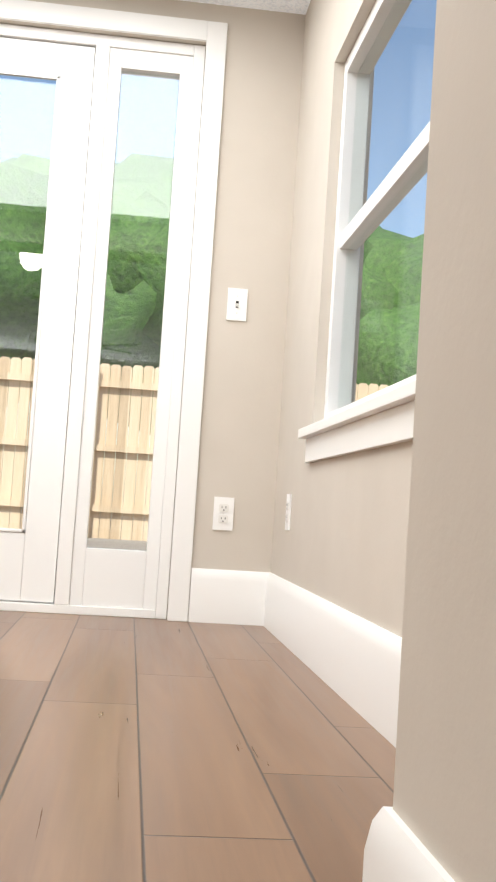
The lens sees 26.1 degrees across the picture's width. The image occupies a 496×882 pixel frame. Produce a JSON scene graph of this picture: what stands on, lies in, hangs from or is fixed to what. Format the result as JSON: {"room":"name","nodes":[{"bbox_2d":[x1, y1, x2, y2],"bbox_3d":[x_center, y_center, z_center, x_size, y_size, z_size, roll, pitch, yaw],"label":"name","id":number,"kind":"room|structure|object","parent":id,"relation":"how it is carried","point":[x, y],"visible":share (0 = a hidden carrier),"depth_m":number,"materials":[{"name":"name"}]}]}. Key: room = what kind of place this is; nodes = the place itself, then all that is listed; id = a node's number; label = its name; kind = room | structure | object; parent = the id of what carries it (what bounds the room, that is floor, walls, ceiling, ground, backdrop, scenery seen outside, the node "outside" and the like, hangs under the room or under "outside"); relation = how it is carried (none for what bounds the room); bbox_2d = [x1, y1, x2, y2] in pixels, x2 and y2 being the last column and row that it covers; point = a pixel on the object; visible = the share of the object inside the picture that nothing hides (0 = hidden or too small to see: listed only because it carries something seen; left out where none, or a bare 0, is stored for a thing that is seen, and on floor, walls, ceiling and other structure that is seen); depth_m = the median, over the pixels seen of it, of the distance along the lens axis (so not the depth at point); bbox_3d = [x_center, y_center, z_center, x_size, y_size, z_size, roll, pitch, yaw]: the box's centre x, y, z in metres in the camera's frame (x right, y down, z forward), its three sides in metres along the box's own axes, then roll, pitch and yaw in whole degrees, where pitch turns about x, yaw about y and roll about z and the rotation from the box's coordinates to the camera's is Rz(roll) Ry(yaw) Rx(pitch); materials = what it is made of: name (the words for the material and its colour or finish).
{"room":"dining room","nodes":[
{"label":"dining room","id":0,"kind":"room"},
{"bbox_2d":[0,610,395,881],"bbox_3d":[0.315,0.333,-2.137,8.200,0.100,12.050,4,-4,-6],"label":"floor","id":1,"kind":"structure","parent":0,"point":[132,749],"depth_m":1.70,"materials":[{"name":"brown wood"}]},
{"bbox_2d":[181,0,310,14],"bbox_3d":[0.470,-2.077,-1.982,8.200,0.340,12.050,4,-4,-6],"label":"ceiling","id":2,"kind":"structure","parent":0,"point":[295,6],"depth_m":3.83,"materials":[{"name":"white paint"}]},
{"bbox_2d":[0,0,495,881],"bbox_3d":[1.037,-0.884,-1.947,6.740,2.440,11.970,4,-4,-6],"label":"wall","id":3,"kind":"structure","parent":0,"point":[398,540],"depth_m":2.32,"materials":[{"name":"paint"}]},
{"bbox_2d":[0,23,205,618],"bbox_3d":[-1.349,-0.482,3.688,2.276,2.058,0.137,4,-4,-6],"label":"french door","id":4,"kind":"structure","parent":3,"relation":"in","point":[51,561],"depth_m":3.78,"materials":[{"name":"white wood"}]},
{"bbox_2d":[0,0,227,621],"bbox_3d":[-1.341,-0.521,3.641,2.420,2.130,0.016,4,-4,-6],"label":"door frame","id":5,"kind":"structure","parent":3,"relation":"attached to","point":[212,35],"depth_m":3.77,"materials":[{"name":"white wood"}]},
{"bbox_2d":[212,497,233,530],"bbox_3d":[-0.086,0.254,3.739,0.070,0.115,0.009,4,-4,-6],"label":"outlet","id":6,"kind":"object","parent":3,"relation":"attached to","point":[223,511],"visible":1,"depth_m":3.74,"materials":[{"name":"white plastic"}]},
{"bbox_2d":[226,288,247,321],"bbox_3d":[-0.038,-0.483,3.780,0.070,0.115,0.022,4,-4,-6],"label":"light switch","id":7,"kind":"object","parent":3,"relation":"attached to","point":[237,304],"visible":1,"depth_m":3.79,"materials":[{"name":"white plastic"}]},
{"bbox_2d":[285,494,291,529],"bbox_3d":[0.127,0.227,3.416,0.009,0.115,0.070,4,-4,-6],"label":"outlet","id":8,"kind":"object","parent":3,"relation":"attached to","point":[288,512],"visible":1,"depth_m":3.40,"materials":[{"name":"white plastic"}]},
{"bbox_2d":[256,572,401,747],"bbox_3d":[0.228,0.469,2.280,0.016,0.185,2.950,4,-4,-6],"label":"baseboard","id":9,"kind":"structure","parent":3,"relation":"attached to","point":[352,660],"depth_m":2.40,"materials":[{"name":"white wood"}]},
{"bbox_2d":[298,0,435,462],"bbox_3d":[0.330,-0.565,2.401,0.135,1.183,1.530,4,-4,-6],"label":"sunroom window","id":10,"kind":"structure","parent":3,"relation":"in","point":[377,419],"depth_m":2.83,"materials":[{"name":"white wood"}]},
{"bbox_2d":[362,806,454,881],"bbox_3d":[0.226,0.374,0.807,0.286,0.185,0.016,4,-4,-6],"label":"baseboard","id":11,"kind":"structure","parent":3,"relation":"attached to","point":[392,852],"depth_m":0.74,"materials":[{"name":"white wood"}]},
{"label":"outside","id":12,"kind":"structure","parent":0,"visible":0},
{"bbox_2d":[9,511,146,550],"bbox_3d":[1.876,1.323,9.947,70.000,0.119,57.000,4,-4,-6],"label":"ground","id":13,"kind":"structure","parent":12,"point":[125,546],"depth_m":12.63,"materials":[{"name":"grey concrete"}]},
{"bbox_2d":[0,162,48,402],"bbox_3d":[-5.287,-1.943,18.957,6.873,6.622,6.228,4,-4,-6],"label":"tree","id":14,"kind":"object","parent":13,"relation":"on","point":[9,251],"depth_m":17.29,"materials":[{"name":"green plant"}]},
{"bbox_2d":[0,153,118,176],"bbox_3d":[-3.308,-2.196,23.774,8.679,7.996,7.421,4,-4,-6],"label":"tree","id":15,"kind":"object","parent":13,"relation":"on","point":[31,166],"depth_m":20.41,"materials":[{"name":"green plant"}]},
{"bbox_2d":[0,356,388,540],"bbox_3d":[1.535,-0.250,5.021,36.056,2.335,19.120,4,-4,-6],"label":"fence","id":16,"kind":"object","parent":13,"relation":"on","point":[10,408],"depth_m":14.16,"materials":[{"name":"brown wood"}]},
{"bbox_2d":[27,153,414,431],"bbox_3d":[-0.513,-1.888,20.381,8.406,7.307,6.684,4,-4,-6],"label":"tree","id":17,"kind":"object","parent":13,"relation":"on","point":[124,254],"depth_m":17.54,"materials":[{"name":"green plant"}]},
{"bbox_2d":[356,234,423,392],"bbox_3d":[4.724,-1.015,20.239,7.082,6.220,6.285,4,-4,-6],"label":"tree","id":18,"kind":"object","parent":13,"relation":"on","point":[409,305],"depth_m":17.97,"materials":[{"name":"green plant"}]}
]}

